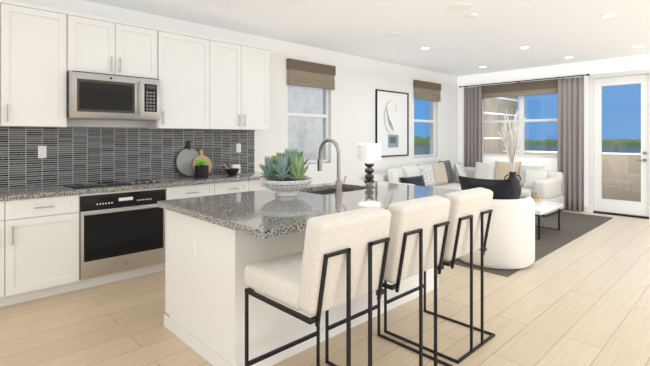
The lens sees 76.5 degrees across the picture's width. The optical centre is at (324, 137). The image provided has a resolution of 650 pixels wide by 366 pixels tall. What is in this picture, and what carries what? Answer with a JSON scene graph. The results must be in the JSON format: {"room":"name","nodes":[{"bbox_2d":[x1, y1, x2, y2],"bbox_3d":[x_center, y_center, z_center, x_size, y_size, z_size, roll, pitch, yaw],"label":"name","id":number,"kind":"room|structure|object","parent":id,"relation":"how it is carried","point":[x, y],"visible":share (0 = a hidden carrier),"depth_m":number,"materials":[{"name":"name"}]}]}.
{"room":"kitchen","nodes":[
{"label":"kitchen","id":0,"kind":"room"},
{"bbox_2d":[13,0,457,184],"bbox_3d":[-1.490,-0.013,5.370,12.857,2.810,0.200,0,0,-44],"label":"wall","id":1,"kind":"structure","parent":0,"point":[359,80],"depth_m":6.90,"materials":[{"name":"white paint"}]},
{"bbox_2d":[0,0,67,127],"bbox_3d":[-2.890,-0.645,3.662,0.974,1.094,0.332,0,0,-44],"label":"upper cabinet","id":2,"kind":"object","parent":1,"relation":"attached to","point":[33,38],"depth_m":3.71,"materials":[{"name":"white wood"}]},
{"bbox_2d":[68,11,159,131],"bbox_3d":[-2.229,-0.645,4.292,0.851,1.094,0.332,0,0,-44],"label":"upper cabinet","id":3,"kind":"object","parent":1,"relation":"attached to","point":[95,43],"depth_m":4.17,"materials":[{"name":"white wood"}]},
{"bbox_2d":[68,68,163,119],"bbox_3d":[-2.198,-0.403,4.261,0.832,0.442,0.420,0,0,-44],"label":"microwave","id":4,"kind":"object","parent":1,"relation":"attached to","point":[91,95],"depth_m":4.09,"materials":[{"name":"silver metal"}]},
{"bbox_2d":[0,120,254,210],"bbox_3d":[-2.581,0.182,4.176,4.430,0.580,0.018,0,0,-44],"label":"backsplash","id":5,"kind":"structure","parent":1,"relation":"attached to","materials":[{"name":"tile"}]},
{"bbox_2d":[152,28,211,131],"bbox_3d":[-1.699,-0.645,4.798,0.615,1.094,0.332,0,0,-44],"label":"upper cabinet","id":6,"kind":"object","parent":1,"relation":"attached to","point":[185,58],"depth_m":4.71,"materials":[{"name":"white wood"}]},
{"bbox_2d":[212,37,269,131],"bbox_3d":[-1.162,-0.645,5.311,0.870,1.094,0.332,0,0,-44],"label":"upper cabinet","id":7,"kind":"object","parent":1,"relation":"attached to","point":[240,71],"depth_m":5.18,"materials":[{"name":"white wood"}]},
{"bbox_2d":[288,87,329,163],"bbox_3d":[-0.268,-0.338,6.481,0.900,1.540,0.119,0,0,-44],"label":"window","id":8,"kind":"structure","parent":1,"relation":"in","point":[325,121],"depth_m":6.67,"materials":[{"name":"white"}]},
{"bbox_2d":[287,58,335,89],"bbox_3d":[-0.195,-0.971,6.420,0.980,0.385,0.043,0,0,-44],"label":"window blind","id":9,"kind":"object","parent":1,"relation":"attached to","point":[309,74],"visible":1,"depth_m":6.38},
{"bbox_2d":[375,89,408,156],"bbox_3d":[1.290,-0.258,7.862,1.000,1.240,0.030,0,0,-44],"label":"picture frame","id":10,"kind":"object","parent":1,"relation":"attached to","point":[392,123],"visible":1,"depth_m":7.86,"materials":[{"name":"black metal"}]},
{"bbox_2d":[379,95,404,151],"bbox_3d":[1.290,-0.258,7.862,0.780,1.020,0.005,0,0,-44],"label":"art","id":11,"kind":"object","parent":10,"relation":"attached to","point":[391,107],"depth_m":7.85,"materials":[{"name":"beige paper"}]},
{"bbox_2d":[414,99,434,157],"bbox_3d":[2.091,-0.338,8.731,0.900,1.540,0.119,0,0,-44],"label":"window","id":12,"kind":"structure","parent":1,"relation":"in","point":[432,121],"depth_m":8.95,"materials":[{"name":"white"}]},
{"bbox_2d":[414,80,440,101],"bbox_3d":[2.164,-0.971,8.670,0.980,0.385,0.043,0,0,-44],"label":"window blind","id":13,"kind":"object","parent":1,"relation":"attached to","point":[425,90],"visible":1,"depth_m":8.62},
{"bbox_2d":[0,209,649,365],"bbox_3d":[1.828,1.452,1.892,13.057,0.120,10.014,0,0,-44],"label":"floor","id":14,"kind":"structure","parent":0,"point":[583,300],"depth_m":3.12,"materials":[{"name":"brown wood"}]},
{"bbox_2d":[0,200,7,306],"bbox_3d":[-3.059,0.952,3.301,0.730,0.880,0.620,0,0,-44],"label":"base cabinet","id":15,"kind":"object","parent":14,"relation":"on","point":[3,203],"depth_m":3.34,"materials":[{"name":"white wood"}]},
{"bbox_2d":[8,192,83,304],"bbox_3d":[-2.602,0.952,3.738,0.534,0.880,0.620,0,0,-44],"label":"base cabinet","id":16,"kind":"object","parent":14,"relation":"on","point":[79,209],"depth_m":3.54,"materials":[{"name":"white wood"}]},
{"bbox_2d":[0,172,263,199],"bbox_3d":[-2.368,0.492,3.953,4.430,0.040,0.631,0,0,-44],"label":"countertop","id":17,"kind":"structure","parent":16,"relation":"on","point":[41,189],"depth_m":4.05,"materials":[{"name":"grey stone"}]},
{"bbox_2d":[64,176,159,187],"bbox_3d":[-2.151,0.463,4.189,0.780,0.018,0.445,0,0,-44],"label":"cooktop","id":18,"kind":"object","parent":17,"relation":"in","point":[135,179],"depth_m":4.23,"materials":[{"name":"metal"}]},
{"bbox_2d":[84,184,167,287],"bbox_3d":[-2.125,0.952,4.192,0.783,0.880,0.620,0,0,-44],"label":"oven","id":19,"kind":"object","parent":14,"relation":"on","point":[124,229],"depth_m":3.96,"materials":[{"name":"black"}]},
{"bbox_2d":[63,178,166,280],"bbox_3d":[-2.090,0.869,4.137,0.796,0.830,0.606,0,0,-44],"label":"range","id":20,"kind":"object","parent":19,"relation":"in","point":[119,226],"depth_m":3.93,"materials":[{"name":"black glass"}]},
{"bbox_2d":[168,184,215,199],"bbox_3d":[-1.642,0.952,4.653,0.553,0.880,0.620,0,0,-44],"label":"base cabinet","id":21,"kind":"object","parent":14,"relation":"on","point":[175,191],"depth_m":4.42,"materials":[{"name":"white wood"}]},
{"bbox_2d":[216,180,251,194],"bbox_3d":[-1.279,0.952,4.999,0.450,0.880,0.620,0,0,-44],"label":"base cabinet","id":22,"kind":"object","parent":14,"relation":"on","point":[222,186],"depth_m":4.79,"materials":[{"name":"white wood"}]},
{"bbox_2d":[252,180,267,190],"bbox_3d":[-0.947,0.952,5.316,0.468,0.880,0.620,0,0,-44],"label":"base cabinet","id":23,"kind":"object","parent":14,"relation":"on","point":[256,184],"depth_m":5.03,"materials":[{"name":"white wood"}]},
{"bbox_2d":[164,210,437,365],"bbox_3d":[-0.075,0.952,3.451,2.169,0.880,1.002,0,0,-44],"label":"kitchen island","id":24,"kind":"object","parent":14,"relation":"on","point":[215,245],"depth_m":2.60,"materials":[{"name":"white wood"}]},
{"bbox_2d":[157,180,461,237],"bbox_3d":[0.029,0.492,3.338,2.230,0.040,1.350,0,0,-44],"label":"island countertop","id":25,"kind":"structure","parent":24,"relation":"on","point":[259,213],"depth_m":2.90,"materials":[{"name":"grey stone"}]},
{"bbox_2d":[258,148,312,196],"bbox_3d":[-0.297,0.280,3.380,0.478,0.381,0.458,0,0,-44],"label":"potted plant","id":26,"kind":"object","parent":25,"relation":"on","point":[283,174],"visible":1,"depth_m":3.26,"materials":[{"name":"green plant"}]},
{"bbox_2d":[317,138,346,195],"bbox_3d":[0.059,0.240,3.473,0.124,0.465,0.279,0,0,-44],"label":"faucet","id":27,"kind":"object","parent":25,"relation":"on","point":[338,183],"depth_m":3.37,"materials":[{"name":"silver metal"}]},
{"bbox_2d":[358,144,380,181],"bbox_3d":[0.471,0.271,4.388,0.250,0.400,0.250,0,0,-44],"label":"table lamp","id":28,"kind":"object","parent":25,"relation":"on","point":[369,152],"visible":1,"depth_m":4.30,"materials":[{"name":"black ceramic"}]},
{"bbox_2d":[244,206,390,365],"bbox_3d":[-0.046,0.873,2.135,0.520,1.038,0.618,0,0,-44],"label":"stool","id":29,"kind":"object","parent":14,"relation":"on","point":[340,259],"visible":1,"depth_m":1.93,"materials":[{"name":"beige fabric"}]},
{"bbox_2d":[325,195,452,365],"bbox_3d":[0.374,0.873,2.535,0.520,1.038,0.618,0,0,-44],"label":"stool","id":30,"kind":"object","parent":14,"relation":"on","point":[418,232],"visible":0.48,"depth_m":2.29,"materials":[{"name":"beige fabric"}]},
{"bbox_2d":[384,187,494,363],"bbox_3d":[0.793,0.873,2.935,0.520,1.038,0.618,0,0,-44],"label":"stool","id":31,"kind":"object","parent":14,"relation":"on","point":[470,214],"visible":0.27,"depth_m":2.70,"materials":[{"name":"beige fabric"}]},
{"bbox_2d":[364,160,563,216],"bbox_3d":[2.595,0.933,7.501,3.210,0.918,2.234,0,0,-44],"label":"sofa","id":32,"kind":"object","parent":14,"relation":"on","point":[545,184],"visible":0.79,"depth_m":7.79,"materials":[{"name":"fabric"}]},
{"bbox_2d":[443,211,612,276],"bbox_3d":[2.586,1.386,6.453,4.350,0.012,2.330,0,0,-44],"label":"rug","id":33,"kind":"object","parent":14,"relation":"on","point":[573,226],"visible":0.36,"depth_m":6.05,"materials":[{"name":"grey carpet"}]},
{"bbox_2d":[458,176,534,268],"bbox_3d":[1.900,0.916,4.687,0.840,0.952,0.860,0,0,-44],"label":"barrel chair","id":34,"kind":"object","parent":33,"relation":"on","point":[510,244],"visible":0.54,"depth_m":4.30,"materials":[{"name":"fabric"}]},
{"bbox_2d":[533,193,562,239],"bbox_3d":[3.008,1.112,6.061,0.920,0.560,0.620,0,0,-44],"label":"coffee table","id":35,"kind":"object","parent":33,"relation":"on","point":[543,206],"visible":0.54,"depth_m":5.96,"materials":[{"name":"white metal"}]},
{"bbox_2d":[497,110,525,198],"bbox_3d":[2.763,0.285,6.077,0.379,1.391,0.391,0,0,-44],"label":"vase","id":36,"kind":"object","parent":35,"relation":"on","point":[511,146],"visible":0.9,"depth_m":6.07,"materials":[{"name":"black ceramic"}]},
{"bbox_2d":[84,0,649,75],"bbox_3d":[1.828,-1.478,1.892,13.057,0.120,10.014,0,0,-44],"label":"ceiling","id":37,"kind":"structure","parent":0,"point":[493,35],"depth_m":5.28,"materials":[{"name":"white paint"}]},
{"bbox_2d":[368,32,401,38],"bbox_3d":[0.826,-1.406,5.678,0.254,0.024,0.418,0,0,-44],"label":"ceiling speaker","id":38,"kind":"object","parent":37,"relation":"attached to","point":[393,34],"depth_m":5.71,"materials":[{"name":"white plastic"}]},
{"bbox_2d":[447,3,471,10],"bbox_3d":[1.438,-1.406,4.422,0.274,0.024,0.258,0,0,-44],"label":"ceiling speaker","id":39,"kind":"object","parent":37,"relation":"attached to","point":[459,7],"depth_m":4.47,"materials":[{"name":"white plastic"}]},
{"bbox_2d":[466,13,476,17],"bbox_3d":[1.682,-1.406,4.732,0.188,0.024,0.145,0,0,-44],"label":"ceiling speaker","id":40,"kind":"object","parent":37,"relation":"attached to","point":[472,15],"depth_m":4.74,"materials":[{"name":"white plastic"}]},
{"bbox_2d":[420,13,643,67],"bbox_3d":[2.229,-1.415,3.922,7.810,0.006,5.170,0,0,-44],"label":"recessed light","id":41,"kind":"object","parent":37,"relation":"in","point":[601,16],"visible":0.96,"depth_m":6.46,"materials":[{"name":"white plastic"}]},
{"bbox_2d":[458,54,649,206],"bbox_3d":[6.476,-0.013,6.187,0.200,2.810,9.614,0,0,-44],"label":"wall","id":42,"kind":"structure","parent":0,"point":[638,62],"depth_m":8.13,"materials":[{"name":"white paint"}]},
{"bbox_2d":[482,95,557,157],"bbox_3d":[4.099,-0.338,8.623,0.119,1.540,1.780,0,0,-44],"label":"window","id":43,"kind":"structure","parent":42,"relation":"in","point":[522,106],"depth_m":8.63,"materials":[{"name":"white"}]},
{"bbox_2d":[482,78,562,98],"bbox_3d":[4.031,-0.998,8.558,0.043,0.280,1.740,0,0,-44],"label":"window blind","id":44,"kind":"object","parent":42,"relation":"attached to","point":[541,87],"visible":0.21,"depth_m":8.51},
{"bbox_2d":[459,74,589,87],"bbox_3d":[3.998,-1.150,8.540,0.136,0.050,2.584,0,0,-44],"label":"curtain rod","id":45,"kind":"object","parent":42,"relation":"attached to","point":[563,77],"visible":1,"depth_m":8.34,"materials":[{"name":"black metal"}]},
{"bbox_2d":[464,86,481,166],"bbox_3d":[3.296,0.127,9.207,0.086,2.500,0.434,0,0,-44],"label":"curtain","id":46,"kind":"object","parent":45,"relation":"hanging from","point":[472,126],"visible":0.73,"depth_m":9.21,"materials":[{"name":"fabric"}]},
{"bbox_2d":[557,77,583,211],"bbox_3d":[4.639,0.127,7.799,0.086,2.500,0.444,0,0,-44],"label":"curtain","id":47,"kind":"object","parent":45,"relation":"hanging from","point":[570,153],"visible":0.9,"depth_m":7.79,"materials":[{"name":"fabric"}]},
{"bbox_2d":[589,69,649,218],"bbox_3d":[5.295,0.113,7.379,0.185,2.559,0.968,0,0,-44],"label":"door","id":48,"kind":"structure","parent":42,"relation":"attached to","point":[598,203],"depth_m":7.40,"materials":[{"name":"white"}]},
{"label":"outside","id":49,"kind":"structure","parent":0,"visible":0},
{"bbox_2d":[288,85,640,201],"bbox_3d":[21.708,0.992,20.707,180.000,13.200,200.000,0,0,-44],"label":"neighboring building","id":50,"kind":"structure","parent":49,"point":[617,158],"depth_m":9.83,"materials":[{"name":"beige paint"}]}
]}

